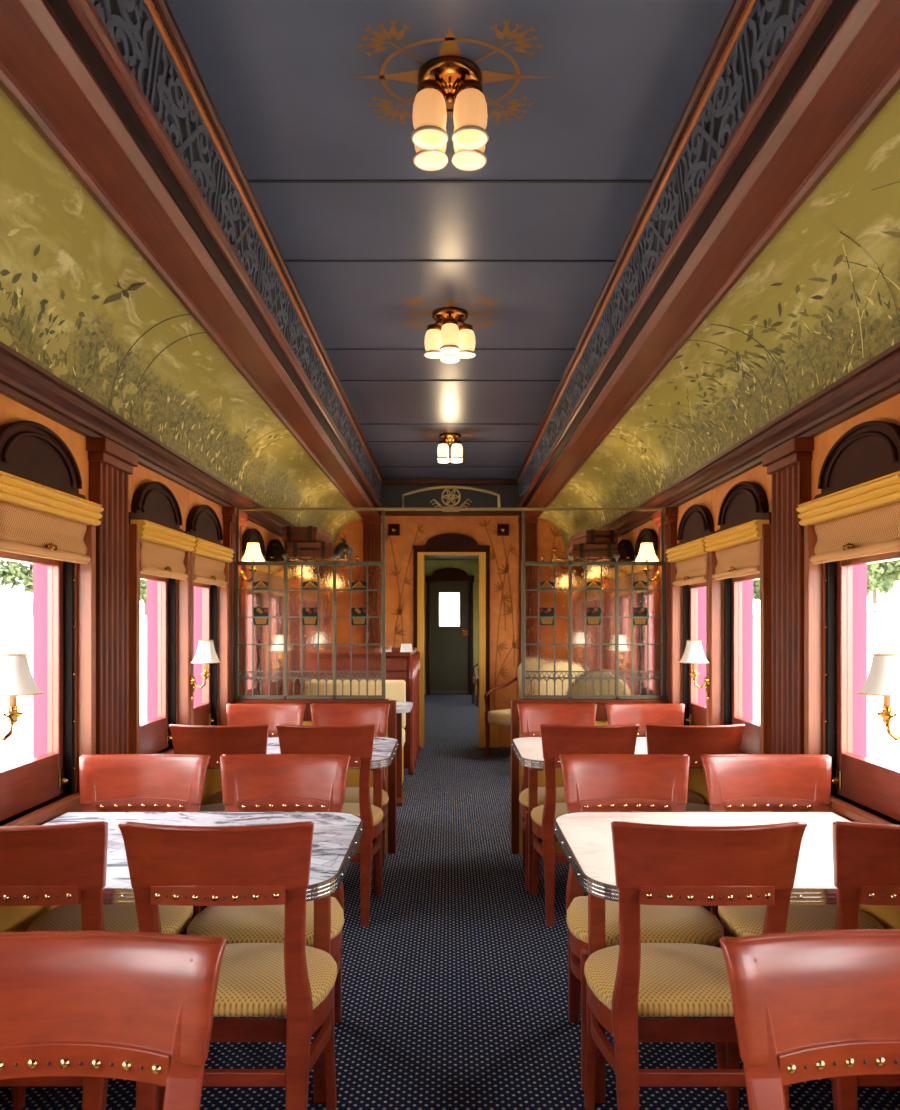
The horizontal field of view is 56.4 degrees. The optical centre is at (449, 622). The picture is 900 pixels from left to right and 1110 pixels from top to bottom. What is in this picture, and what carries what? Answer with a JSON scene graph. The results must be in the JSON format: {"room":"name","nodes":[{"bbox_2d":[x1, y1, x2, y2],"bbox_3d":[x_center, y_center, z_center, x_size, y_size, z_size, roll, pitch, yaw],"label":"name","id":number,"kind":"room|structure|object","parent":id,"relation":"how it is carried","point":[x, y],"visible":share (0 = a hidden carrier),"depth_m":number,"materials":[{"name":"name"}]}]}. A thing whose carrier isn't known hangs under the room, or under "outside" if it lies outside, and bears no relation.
{"room":"train carriage","nodes":[
{"label":"train carriage","id":0,"kind":"room"},
{"bbox_2d":[0,394,284,932],"bbox_3d":[-1.399,0.076,3.000,0.082,2.620,12.800,0,0,0],"label":"wall","id":1,"kind":"structure","parent":0,"point":[12,918],"depth_m":3.06,"materials":[{"name":"orange paint"}]},
{"bbox_2d":[0,421,95,820],"bbox_3d":[-1.400,-0.004,2.735,0.190,1.280,0.726,0,0,0],"label":"window","id":2,"kind":"structure","parent":1,"relation":"in","point":[29,450],"depth_m":3.01,"materials":[{"name":"brown wood"}]},
{"bbox_2d":[0,653,42,740],"bbox_3d":[-1.230,0.241,2.365,0.153,0.307,0.153,0,0,0],"label":"wall sconce","id":3,"kind":"object","parent":2,"relation":"attached to","point":[16,679],"visible":1,"depth_m":2.33,"materials":[{"name":"white fabric"}]},
{"bbox_2d":[0,471,103,563],"bbox_3d":[-1.304,-0.322,2.735,0.062,0.220,0.704,0,0,0],"label":"window shade","id":4,"kind":"object","parent":2,"relation":"attached to","point":[38,520],"visible":1,"depth_m":2.69,"materials":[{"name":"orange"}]},
{"bbox_2d":[1,748,173,825],"bbox_3d":[-1.359,0.653,3.305,0.082,0.075,10.950,0,0,0],"label":"trim","id":5,"kind":"structure","parent":1,"relation":"attached to","point":[71,803],"depth_m":2.81,"materials":[{"name":"brown wood"}]},
{"bbox_2d":[86,437,137,811],"bbox_3d":[-1.323,0.346,3.300,0.075,2.080,0.330,0,0,0],"label":"trim","id":6,"kind":"structure","parent":1,"relation":"attached to","point":[111,464],"depth_m":3.27,"materials":[{"name":"brown wood"}]},
{"bbox_2d":[0,341,295,536],"bbox_3d":[-1.313,-0.744,3.000,0.094,0.100,12.800,0,0,0],"label":"crown molding","id":7,"kind":"structure","parent":1,"relation":"attached to","point":[23,381],"depth_m":3.17,"materials":[{"name":"brown wood"}]},
{"bbox_2d":[129,481,190,753],"bbox_3d":[-1.400,-0.004,3.865,0.190,1.280,0.726,0,0,0],"label":"window","id":8,"kind":"structure","parent":1,"relation":"in","point":[154,502],"depth_m":4.12,"materials":[{"name":"brown wood"}]},
{"bbox_2d":[131,520,195,579],"bbox_3d":[-1.304,-0.322,3.865,0.062,0.220,0.704,0,0,0],"label":"window shade","id":9,"kind":"object","parent":8,"relation":"attached to","point":[162,551],"visible":0.98,"depth_m":3.81,"materials":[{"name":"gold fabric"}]},
{"bbox_2d":[190,640,221,700],"bbox_3d":[-1.230,0.241,4.235,0.153,0.307,0.153,0,0,0],"label":"wall sconce","id":10,"kind":"object","parent":8,"relation":"attached to","point":[205,654],"visible":1,"depth_m":4.20,"materials":[{"name":"white fabric"}]},
{"bbox_2d":[184,505,228,725],"bbox_3d":[-1.400,-0.004,4.605,0.190,1.280,0.726,0,0,0],"label":"window","id":11,"kind":"structure","parent":1,"relation":"in","point":[209,603],"depth_m":4.88,"materials":[{"name":"brown wood"}]},
{"bbox_2d":[193,538,233,586],"bbox_3d":[-1.304,-0.322,4.605,0.062,0.220,0.704,0,0,0],"label":"window shade","id":12,"kind":"object","parent":11,"relation":"attached to","point":[210,558],"visible":0.98,"depth_m":4.56,"materials":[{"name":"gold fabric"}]},
{"bbox_2d":[222,507,247,703],"bbox_3d":[-1.323,0.346,5.170,0.075,2.080,0.330,0,0,0],"label":"trim","id":13,"kind":"structure","parent":1,"relation":"attached to","point":[229,514],"depth_m":5.08,"materials":[{"name":"brown wood"}]},
{"bbox_2d":[242,528,265,561],"bbox_3d":[-1.400,-0.004,5.740,0.190,1.280,0.726,0,0,0],"label":"window","id":14,"kind":"structure","parent":1,"relation":"in","point":[250,535],"depth_m":5.68,"materials":[{"name":"brown wood"}]},
{"bbox_2d":[265,547,358,561],"bbox_3d":[-1.052,-0.443,6.487,0.616,0.215,0.840,0,0,0],"label":"luggage rack","id":15,"kind":"object","parent":1,"relation":"attached to","point":[325,559],"visible":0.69,"depth_m":6.11,"materials":[{"name":"gold metal"}]},
{"bbox_2d":[286,541,337,561],"bbox_3d":[-1.059,-0.544,6.481,0.340,0.120,0.607,0,0,-3],"label":"suitcase","id":16,"kind":"object","parent":15,"relation":"on","point":[321,549],"visible":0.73,"depth_m":6.22,"materials":[{"name":"leather"}]},
{"bbox_2d":[282,526,331,542],"bbox_3d":[-1.101,-0.663,6.481,0.270,0.115,0.547,0,0,5],"label":"suitcase","id":17,"kind":"object","parent":16,"relation":"on","point":[310,533],"visible":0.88,"depth_m":6.25,"materials":[{"name":"leather"}]},
{"bbox_2d":[0,88,360,545],"bbox_3d":[-1.127,-0.971,3.000,0.325,0.400,12.800,0,0,0],"label":"ceiling panel","id":18,"kind":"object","parent":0,"point":[78,300],"depth_m":2.98,"materials":[{"name":"paint"}]},
{"bbox_2d":[0,0,381,518],"bbox_3d":[-0.867,-1.409,3.000,0.217,0.509,12.800,0,0,0],"label":"trim","id":19,"kind":"structure","parent":18,"relation":"attached to","point":[62,68],"depth_m":2.31,"materials":[{"name":"brown wood"}]},
{"bbox_2d":[166,0,733,478],"bbox_3d":[0.000,-1.637,3.000,1.680,0.075,12.800,0,0,0],"label":"ceiling","id":20,"kind":"structure","parent":0,"point":[298,89],"depth_m":2.96,"materials":[{"name":"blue paint"}]},
{"bbox_2d":[411,55,488,170],"bbox_3d":[0.000,-1.490,2.460,0.224,0.218,0.224,0,0,0],"label":"ceiling light","id":21,"kind":"object","parent":20,"relation":"attached to","point":[449,79],"visible":1,"depth_m":2.39,"materials":[{"name":"white glass"}]},
{"bbox_2d":[417,79,441,93],"bbox_3d":[-0.058,-1.540,2.402,0.072,0.070,0.072,0,0,0],"label":"socket","id":22,"kind":"object","parent":21,"relation":"attached to","point":[434,86],"depth_m":2.37,"materials":[{"name":"gold metal"}]},
{"bbox_2d":[458,79,482,93],"bbox_3d":[0.058,-1.540,2.402,0.072,0.070,0.072,0,0,0],"label":"socket","id":23,"kind":"object","parent":21,"relation":"attached to","point":[465,86],"depth_m":2.37,"materials":[{"name":"gold metal"}]},
{"bbox_2d":[248,180,651,441],"bbox_3d":[0.000,-1.598,4.300,1.470,0.004,8.614,0,0,0],"label":"trim","id":24,"kind":"structure","parent":20,"relation":"attached to","point":[249,181],"depth_m":3.70,"materials":[{"name":"black"}]},
{"bbox_2d":[424,307,475,363],"bbox_3d":[0.000,-1.490,4.340,0.224,0.218,0.224,0,0,-45],"label":"ceiling light","id":25,"kind":"object","parent":20,"relation":"attached to","point":[449,343],"visible":1,"depth_m":4.30,"materials":[{"name":"white glass"}]},
{"bbox_2d":[437,433,462,462],"bbox_3d":[0.000,-1.490,7.150,0.224,0.218,0.224,0,0,0],"label":"ceiling light","id":26,"kind":"object","parent":20,"relation":"attached to","point":[442,450],"visible":1,"depth_m":7.06,"materials":[{"name":"white glass"}]},
{"bbox_2d":[0,695,899,1109],"bbox_3d":[0.000,1.436,6.450,3.000,0.100,19.900,0,0,0],"label":"floor","id":27,"kind":"structure","parent":0,"point":[454,996],"depth_m":3.17,"materials":[{"name":"carpet"}]},
{"bbox_2d":[0,821,165,1109],"bbox_3d":[-1.028,0.923,2.175,0.486,0.925,0.530,0,0,0],"label":"dining chair","id":28,"kind":"object","parent":27,"relation":"on","point":[59,864],"visible":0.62,"depth_m":1.95,"materials":[{"name":"brown wood"}]},
{"bbox_2d":[0,931,226,1109],"bbox_3d":[-0.555,0.923,1.015,0.486,0.925,0.530,0,0,0],"label":"dining chair","id":29,"kind":"object","parent":27,"relation":"on","point":[135,1006],"visible":1,"depth_m":1.22,"materials":[{"name":"brown wood"}]},
{"bbox_2d":[25,754,209,1089],"bbox_3d":[-1.067,0.923,2.725,0.486,0.925,0.530,0,0,0],"label":"dining chair","id":30,"kind":"object","parent":27,"relation":"on","point":[108,782],"visible":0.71,"depth_m":2.92,"materials":[{"name":"brown wood"}]},
{"bbox_2d":[26,905,192,933],"bbox_3d":[-1.068,0.935,2.655,0.480,0.065,0.385,0,0,0],"label":"seat cushion","id":31,"kind":"object","parent":30,"relation":"on","point":[174,919],"depth_m":2.59,"materials":[{"name":"fabric"}]},
{"bbox_2d":[43,812,362,1102],"bbox_3d":[-0.811,1.014,2.443,1.062,0.744,0.836,0,0,0],"label":"dining table","id":32,"kind":"object","parent":27,"relation":"on","point":[336,835],"visible":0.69,"depth_m":2.46,"materials":[{"name":"white stone"}]},
{"bbox_2d":[169,724,282,811],"bbox_3d":[-1.057,0.923,4.055,0.486,0.925,0.530,0,0,0],"label":"dining chair","id":33,"kind":"object","parent":27,"relation":"on","point":[215,741],"visible":0.18,"depth_m":3.82,"materials":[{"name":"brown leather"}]},
{"bbox_2d":[200,803,282,811],"bbox_3d":[-1.056,0.935,4.125,0.480,0.065,0.385,0,0,0],"label":"seat cushion","id":34,"kind":"object","parent":33,"relation":"on","point":[219,807],"depth_m":4.11,"materials":[{"name":"fabric"}]},
{"bbox_2d":[118,821,336,1109],"bbox_3d":[-0.545,0.923,2.175,0.486,0.925,0.530,0,0,0],"label":"dining chair","id":35,"kind":"object","parent":27,"relation":"on","point":[269,864],"visible":0.89,"depth_m":1.99,"materials":[{"name":"brown wood"}]},
{"bbox_2d":[213,943,336,1016],"bbox_3d":[-0.544,0.935,2.244,0.480,0.065,0.385,0,0,0],"label":"seat cushion","id":36,"kind":"object","parent":35,"relation":"on","point":[251,980],"depth_m":2.15,"materials":[{"name":"fabric"}]},
{"bbox_2d":[207,703,305,804],"bbox_3d":[-1.054,0.923,4.590,0.486,0.925,0.530,0,0,0],"label":"dining chair","id":37,"kind":"object","parent":27,"relation":"on","point":[272,715],"visible":0.21,"depth_m":4.80,"materials":[{"name":"brown wood"}]},
{"bbox_2d":[187,754,350,1022],"bbox_3d":[-0.575,0.923,2.725,0.486,0.925,0.530,0,0,0],"label":"dining chair","id":38,"kind":"object","parent":27,"relation":"on","point":[250,782],"visible":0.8,"depth_m":2.91,"materials":[{"name":"brown wood"}]},
{"bbox_2d":[187,897,343,946],"bbox_3d":[-0.576,0.935,2.655,0.480,0.065,0.385,0,0,0],"label":"seat cushion","id":39,"kind":"object","parent":38,"relation":"on","point":[257,923],"depth_m":2.56,"materials":[{"name":"fabric"}]},
{"bbox_2d":[207,737,397,893],"bbox_3d":[-0.811,1.014,4.320,1.062,0.744,0.836,0,0,0],"label":"dining table","id":40,"kind":"object","parent":27,"relation":"on","point":[384,748],"visible":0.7,"depth_m":4.30,"materials":[{"name":"white stone"}]},
{"bbox_2d":[276,724,382,925],"bbox_3d":[-0.569,0.923,4.055,0.486,0.925,0.530,0,0,0],"label":"dining chair","id":41,"kind":"object","parent":27,"relation":"on","point":[356,741],"visible":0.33,"depth_m":3.85,"materials":[{"name":"brown wood"}]},
{"bbox_2d":[296,803,382,825],"bbox_3d":[-0.568,0.935,4.125,0.480,0.065,0.385,0,0,0],"label":"seat cushion","id":42,"kind":"object","parent":41,"relation":"on","point":[352,808],"depth_m":4.08,"materials":[{"name":"fabric"}]},
{"bbox_2d":[311,704,389,888],"bbox_3d":[-0.569,0.923,4.590,0.486,0.925,0.530,0,0,0],"label":"dining chair","id":43,"kind":"object","parent":27,"relation":"on","point":[322,714],"visible":0.19,"depth_m":4.79,"materials":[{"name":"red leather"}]},
{"bbox_2d":[344,787,388,805],"bbox_3d":[-0.570,0.935,4.521,0.480,0.065,0.385,0,0,0],"label":"seat cushion","id":44,"kind":"object","parent":43,"relation":"on","point":[351,793],"depth_m":4.46,"materials":[{"name":"fabric"}]},
{"bbox_2d":[386,680,405,782],"bbox_3d":[-0.830,0.944,7.165,0.880,0.885,0.530,0,0,0],"label":"seat","id":45,"kind":"object","parent":27,"relation":"on","point":[395,689],"visible":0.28,"depth_m":7.32,"materials":[{"name":"beige fabric"}]},
{"bbox_2d":[386,648,419,774],"bbox_3d":[-0.812,0.826,8.370,0.975,1.120,1.499,0,0,0],"label":"sideboard","id":46,"kind":"object","parent":27,"relation":"on","point":[405,666],"visible":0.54,"depth_m":7.66,"materials":[{"name":"brown wood"}]},
{"bbox_2d":[396,702,412,805],"bbox_3d":[-0.800,1.014,6.550,1.000,0.745,0.600,0,0,0],"label":"table","id":47,"kind":"object","parent":27,"relation":"on","point":[401,707],"visible":0.38,"depth_m":6.53,"materials":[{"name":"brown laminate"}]},
{"bbox_2d":[233,699,666,853],"bbox_3d":[0.000,0.924,5.085,2.600,0.924,0.096,0,0,0],"label":"wall","id":48,"kind":"structure","parent":27,"relation":"on","point":[601,719],"depth_m":5.04,"materials":[{"name":"brown paint"}]},
{"bbox_2d":[234,553,385,698],"bbox_3d":[-0.847,0.018,5.085,0.912,0.883,0.038,0,0,0],"label":"glass screen","id":49,"kind":"object","parent":48,"relation":"on","point":[303,630],"visible":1,"depth_m":5.08,"materials":[{"name":"clear glass"}]},
{"bbox_2d":[236,485,663,561],"bbox_3d":[0.000,-0.601,5.085,2.586,0.461,0.020,0,0,0],"label":"rail","id":50,"kind":"object","parent":49,"relation":"on","point":[444,509],"visible":1,"depth_m":5.08,"materials":[{"name":"brown"}]},
{"bbox_2d":[522,553,665,698],"bbox_3d":[0.869,0.018,5.085,0.869,0.883,0.038,0,0,0],"label":"glass screen","id":51,"kind":"object","parent":48,"relation":"on","point":[591,630],"visible":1,"depth_m":5.08,"materials":[{"name":"clear glass"}]},
{"bbox_2d":[484,662,521,755],"bbox_3d":[0.736,0.868,8.764,0.557,1.036,0.616,0,0,-42],"label":"armchair","id":52,"kind":"object","parent":27,"relation":"on","point":[496,717],"visible":0.29,"depth_m":8.76,"materials":[{"name":"brown wood"}]},
{"bbox_2d":[517,703,596,890],"bbox_3d":[0.610,0.923,4.590,0.486,0.925,0.530,0,0,0],"label":"dining chair","id":53,"kind":"object","parent":27,"relation":"on","point":[531,716],"visible":0.3,"depth_m":4.78,"materials":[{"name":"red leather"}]},
{"bbox_2d":[519,787,565,806],"bbox_3d":[0.611,0.935,4.521,0.480,0.065,0.385,0,0,0],"label":"seat cushion","id":54,"kind":"object","parent":53,"relation":"on","point":[560,794],"depth_m":4.45,"materials":[{"name":"fabric"}]},
{"bbox_2d":[531,724,639,925],"bbox_3d":[0.637,0.923,4.055,0.486,0.925,0.530,0,0,0],"label":"dining chair","id":55,"kind":"object","parent":27,"relation":"on","point":[557,740],"visible":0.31,"depth_m":3.85,"materials":[{"name":"brown wood"}]},
{"bbox_2d":[531,803,618,825],"bbox_3d":[0.638,0.935,4.125,0.480,0.065,0.385,0,0,0],"label":"seat cushion","id":56,"kind":"object","parent":55,"relation":"on","point":[561,808],"depth_m":4.08,"materials":[{"name":"fabric"}]},
{"bbox_2d":[512,737,703,893],"bbox_3d":[0.839,1.014,4.320,1.007,0.744,0.836,0,0,0],"label":"dining table","id":57,"kind":"object","parent":27,"relation":"on","point":[528,750],"visible":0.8,"depth_m":4.30,"materials":[{"name":"white stone"}]},
{"bbox_2d":[559,754,726,1090],"bbox_3d":[0.611,0.923,2.725,0.486,0.925,0.530,0,0,0],"label":"dining chair","id":58,"kind":"object","parent":27,"relation":"on","point":[592,782],"visible":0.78,"depth_m":2.90,"materials":[{"name":"brown wood"}]},
{"bbox_2d":[566,896,723,947],"bbox_3d":[0.610,0.935,2.655,0.480,0.065,0.385,0,0,0],"label":"seat cushion","id":59,"kind":"object","parent":58,"relation":"on","point":[658,923],"depth_m":2.56,"materials":[{"name":"fabric"}]},
{"bbox_2d":[605,703,703,803],"bbox_3d":[1.116,0.923,4.590,0.486,0.925,0.530,0,0,0],"label":"dining chair","id":60,"kind":"object","parent":27,"relation":"on","point":[617,714],"visible":0.28,"depth_m":4.80,"materials":[{"name":"brown wood"}]},
{"bbox_2d":[632,724,744,811],"bbox_3d":[1.119,0.923,4.055,0.486,0.925,0.530,0,0,0],"label":"dining chair","id":61,"kind":"object","parent":27,"relation":"on","point":[693,741],"visible":0.24,"depth_m":3.82,"materials":[{"name":"brown wood"}]},
{"bbox_2d":[632,803,709,811],"bbox_3d":[1.120,0.935,4.125,0.480,0.065,0.385,0,0,0],"label":"seat cushion","id":62,"kind":"object","parent":61,"relation":"on","point":[690,807],"depth_m":4.11,"materials":[{"name":"fabric"}]},
{"bbox_2d":[584,821,806,1109],"bbox_3d":[0.602,0.923,2.175,0.486,0.925,0.530,0,0,0],"label":"dining chair","id":63,"kind":"object","parent":27,"relation":"on","point":[655,864],"visible":0.93,"depth_m":2.00,"materials":[{"name":"brown wood"}]},
{"bbox_2d":[584,943,733,1016],"bbox_3d":[0.603,0.935,2.244,0.480,0.065,0.385,0,0,0],"label":"seat cushion","id":64,"kind":"object","parent":63,"relation":"on","point":[677,979],"depth_m":2.15,"materials":[{"name":"fabric"}]},
{"bbox_2d":[554,812,862,1102],"bbox_3d":[0.839,1.014,2.443,1.007,0.744,0.836,0,0,0],"label":"dining table","id":65,"kind":"object","parent":27,"relation":"on","point":[585,838],"visible":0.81,"depth_m":2.42,"materials":[{"name":"white stone"}]},
{"bbox_2d":[700,754,895,1090],"bbox_3d":[1.106,0.923,2.725,0.486,0.925,0.530,0,0,0],"label":"dining chair","id":66,"kind":"object","parent":27,"relation":"on","point":[734,782],"visible":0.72,"depth_m":2.92,"materials":[{"name":"brown wood"}]},
{"bbox_2d":[718,905,883,936],"bbox_3d":[1.105,0.935,2.655,0.480,0.065,0.385,0,0,0],"label":"seat cushion","id":67,"kind":"object","parent":66,"relation":"on","point":[736,921],"depth_m":2.59,"materials":[{"name":"fabric"}]},
{"bbox_2d":[720,929,899,1109],"bbox_3d":[0.630,0.923,1.020,0.486,0.925,0.530,0,0,-2],"label":"dining chair","id":68,"kind":"object","parent":27,"relation":"on","point":[808,1005],"visible":1,"depth_m":1.22,"materials":[{"name":"brown wood"}]},
{"bbox_2d":[831,821,899,1109],"bbox_3d":[1.123,0.923,2.175,0.486,0.925,0.530,0,0,0],"label":"dining chair","id":69,"kind":"object","parent":27,"relation":"on","point":[866,856],"visible":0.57,"depth_m":1.96,"materials":[{"name":"brown wood"}]},
{"bbox_2d":[335,485,565,746],"bbox_3d":[0.000,-0.144,9.449,2.880,3.060,0.102,0,0,0],"label":"wall partition","id":70,"kind":"structure","parent":0,"point":[414,530],"depth_m":9.40,"materials":[{"name":"orange paint"}]},
{"bbox_2d":[362,516,381,561],"bbox_3d":[-0.870,0.096,9.375,0.220,2.580,0.050,0,0,0],"label":"trim","id":71,"kind":"structure","parent":70,"relation":"attached to","point":[371,526],"depth_m":9.36,"materials":[{"name":"brown wood"}]},
{"bbox_2d":[380,479,519,515],"bbox_3d":[0.000,-1.399,9.350,1.600,0.401,0.100,0,0,0],"label":"trim","id":72,"kind":"structure","parent":70,"relation":"attached to","point":[385,481],"depth_m":9.37,"materials":[{"name":"brown wood"}]},
{"bbox_2d":[91,0,381,500],"bbox_3d":[-0.779,-1.442,3.104,0.035,0.236,13.007,0,0,0],"label":"trim","id":73,"kind":"structure","parent":72,"relation":"attached to","point":[130,24],"depth_m":2.72,"materials":[{"name":"black metal"}]},
{"bbox_2d":[144,0,383,483],"bbox_3d":[-0.764,-1.577,3.000,0.072,0.055,12.800,0,0,0],"label":"crown molding","id":74,"kind":"structure","parent":72,"relation":"attached to","point":[160,11],"depth_m":2.93,"materials":[{"name":"brown wood"}]},
{"bbox_2d":[516,0,755,483],"bbox_3d":[0.764,-1.577,3.000,0.072,0.055,12.800,0,0,0],"label":"crown molding","id":75,"kind":"structure","parent":72,"relation":"attached to","point":[739,11],"depth_m":2.92,"materials":[{"name":"brown wood"}]},
{"bbox_2d":[518,0,808,500],"bbox_3d":[0.779,-1.442,3.104,0.035,0.236,13.007,0,0,0],"label":"trim","id":76,"kind":"structure","parent":72,"relation":"attached to","point":[769,24],"depth_m":2.72,"materials":[{"name":"black metal"}]},
{"bbox_2d":[413,533,489,710],"bbox_3d":[0.018,0.020,9.383,0.855,2.042,0.035,0,0,0],"label":"trim","id":77,"kind":"structure","parent":70,"relation":"attached to","point":[448,542],"depth_m":9.37,"materials":[{"name":"brown wood"}]},
{"bbox_2d":[417,552,497,746],"bbox_3d":[0.072,0.297,9.438,0.925,2.177,0.165,0,0,0],"label":"door frame","id":78,"kind":"structure","parent":70,"relation":"in","point":[420,555],"depth_m":9.37,"materials":[{"name":"orange paint"}]},
{"bbox_2d":[518,516,537,664],"bbox_3d":[0.870,0.096,9.375,0.220,2.580,0.050,0,0,0],"label":"trim","id":79,"kind":"structure","parent":70,"relation":"attached to","point":[530,523],"depth_m":9.37,"materials":[{"name":"brown wood"}]},
{"bbox_2d":[424,560,478,694],"bbox_3d":[0.000,0.076,12.890,2.920,2.620,6.780,0,0,0],"label":"wall","id":80,"kind":"structure","parent":0,"point":[471,567],"depth_m":16.20,"materials":[{"name":"green paint"}]},
{"bbox_2d":[430,582,469,694],"bbox_3d":[0.000,0.296,16.223,0.772,2.180,0.105,0,0,0],"label":"door","id":81,"kind":"structure","parent":80,"relation":"in","point":[449,645],"depth_m":16.23,"materials":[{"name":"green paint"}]},
{"bbox_2d":[426,568,473,694],"bbox_3d":[0.000,0.161,16.183,0.940,2.450,0.035,0,0,0],"label":"door frame","id":82,"kind":"structure","parent":80,"relation":"in","point":[444,574],"depth_m":16.17,"materials":[{"name":"brown wood"}]},
{"bbox_2d":[539,88,899,550],"bbox_3d":[1.127,-0.973,3.000,0.325,0.396,12.800,0,0,0],"label":"ceiling panel","id":83,"kind":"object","parent":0,"point":[821,300],"depth_m":2.99,"materials":[{"name":"paint"}]},
{"bbox_2d":[518,0,899,518],"bbox_3d":[0.867,-1.409,3.000,0.217,0.509,12.800,0,0,0],"label":"trim","id":84,"kind":"structure","parent":83,"relation":"attached to","point":[838,67],"depth_m":2.31,"materials":[{"name":"brown wood"}]},
{"bbox_2d":[618,394,899,929],"bbox_3d":[1.399,0.076,3.000,0.082,2.620,12.800,0,0,0],"label":"wall","id":85,"kind":"structure","parent":0,"point":[888,410],"depth_m":3.15,"materials":[{"name":"orange paint"}]},
{"bbox_2d":[541,547,634,561],"bbox_3d":[1.052,-0.443,6.487,0.616,0.215,0.840,0,0,0],"label":"luggage rack","id":86,"kind":"object","parent":85,"relation":"attached to","point":[574,559],"visible":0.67,"depth_m":6.11,"materials":[{"name":"gold metal"}]},
{"bbox_2d":[566,543,617,561],"bbox_3d":[1.089,-0.536,6.481,0.340,0.105,0.607,0,0,3],"label":"suitcase","id":87,"kind":"object","parent":86,"relation":"on","point":[581,550],"visible":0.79,"depth_m":6.22,"materials":[{"name":"leather"}]},
{"bbox_2d":[570,530,617,546],"bbox_3d":[1.112,-0.643,6.481,0.250,0.105,0.507,0,0,-7],"label":"suitcase","id":88,"kind":"object","parent":87,"relation":"on","point":[588,536],"visible":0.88,"depth_m":6.28,"materials":[{"name":"leather"}]},
{"bbox_2d":[634,528,657,561],"bbox_3d":[1.400,-0.004,5.740,0.190,1.280,0.726,0,0,0],"label":"window","id":89,"kind":"structure","parent":85,"relation":"in","point":[646,535],"depth_m":5.68,"materials":[{"name":"brown wood"}]},
{"bbox_2d":[652,507,677,703],"bbox_3d":[1.323,0.346,5.170,0.075,2.080,0.330,0,0,0],"label":"trim","id":90,"kind":"structure","parent":85,"relation":"attached to","point":[670,514],"depth_m":5.08,"materials":[{"name":"brown wood"}]},
{"bbox_2d":[671,505,715,725],"bbox_3d":[1.400,-0.004,4.605,0.190,1.280,0.726,0,0,0],"label":"window","id":91,"kind":"structure","parent":85,"relation":"in","point":[689,603],"depth_m":4.88,"materials":[{"name":"brown wood"}]},
{"bbox_2d":[666,538,706,586],"bbox_3d":[1.304,-0.322,4.605,0.062,0.220,0.704,0,0,0],"label":"window shade","id":92,"kind":"object","parent":91,"relation":"attached to","point":[690,557],"visible":0.98,"depth_m":4.57,"materials":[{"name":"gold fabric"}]},
{"bbox_2d":[563,341,899,555],"bbox_3d":[1.313,-0.744,3.000,0.094,0.100,12.800,0,0,0],"label":"crown molding","id":93,"kind":"structure","parent":85,"relation":"attached to","point":[876,381],"depth_m":3.18,"materials":[{"name":"brown wood"}]},
{"bbox_2d":[709,481,770,753],"bbox_3d":[1.400,-0.004,3.865,0.190,1.280,0.726,0,0,0],"label":"window","id":94,"kind":"structure","parent":85,"relation":"in","point":[745,502],"depth_m":4.12,"materials":[{"name":"brown wood"}]},
{"bbox_2d":[678,640,709,700],"bbox_3d":[1.230,0.241,4.235,0.153,0.307,0.153,0,0,0],"label":"wall sconce","id":95,"kind":"object","parent":94,"relation":"attached to","point":[694,654],"visible":1,"depth_m":4.20,"materials":[{"name":"white fabric"}]},
{"bbox_2d":[704,520,768,579],"bbox_3d":[1.304,-0.322,3.865,0.062,0.220,0.704,0,0,0],"label":"window shade","id":96,"kind":"object","parent":94,"relation":"attached to","point":[737,548],"visible":0.99,"depth_m":3.81,"materials":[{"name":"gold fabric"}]},
{"bbox_2d":[762,437,813,811],"bbox_3d":[1.323,0.346,3.300,0.075,2.080,0.330,0,0,0],"label":"trim","id":97,"kind":"structure","parent":85,"relation":"attached to","point":[788,464],"depth_m":3.27,"materials":[{"name":"brown wood"}]},
{"bbox_2d":[740,751,899,824],"bbox_3d":[1.359,0.653,3.305,0.082,0.075,10.950,0,0,0],"label":"trim","id":98,"kind":"structure","parent":85,"relation":"attached to","point":[848,811],"depth_m":2.77,"materials":[{"name":"brown wood"}]},
{"bbox_2d":[804,421,899,820],"bbox_3d":[1.400,-0.004,2.735,0.190,1.280,0.726,0,0,0],"label":"window","id":99,"kind":"structure","parent":85,"relation":"in","point":[869,450],"depth_m":3.01,"materials":[{"name":"brown wood"}]},
{"bbox_2d":[796,471,899,563],"bbox_3d":[1.304,-0.322,2.735,0.062,0.220,0.704,0,0,0],"label":"window shade","id":100,"kind":"object","parent":99,"relation":"attached to","point":[861,520],"visible":1,"depth_m":2.69,"materials":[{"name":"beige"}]},
{"bbox_3d":[1.400,-0.004,1.995,0.190,1.280,0.726,0,0,0],"label":"window","id":101,"kind":"structure","parent":85,"relation":"in","visible":0},
{"bbox_2d":[857,653,899,740],"bbox_3d":[1.230,0.241,2.365,0.153,0.307,0.153,0,0,0],"label":"wall sconce","id":102,"kind":"object","parent":101,"relation":"attached to","point":[883,679],"visible":1,"depth_m":2.33,"materials":[{"name":"white fabric"}]},
{"label":"outside","id":103,"kind":"structure","parent":0,"visible":0},
{"bbox_2d":[0,610,899,768],"bbox_3d":[0.000,0.491,55.000,140.000,4.310,170.000,0,0,0],"label":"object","id":104,"kind":"structure","parent":103,"point":[16,626],"depth_m":28.19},
{"bbox_2d":[0,560,32,614],"bbox_3d":[-31.312,-4.176,62.839,4.765,7.745,4.500,0,0,20],"label":"tree","id":105,"kind":"object","parent":104,"relation":"on","point":[13,570],"visible":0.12,"depth_m":62.08,"materials":[{"name":"green plant"}]},
{"bbox_2d":[867,560,899,612],"bbox_3d":[32.921,-4.118,62.223,5.486,7.657,7.356,0,0,20],"label":"tree","id":106,"kind":"object","parent":104,"relation":"on","point":[884,574],"visible":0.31,"depth_m":61.70,"materials":[{"name":"green plant"}]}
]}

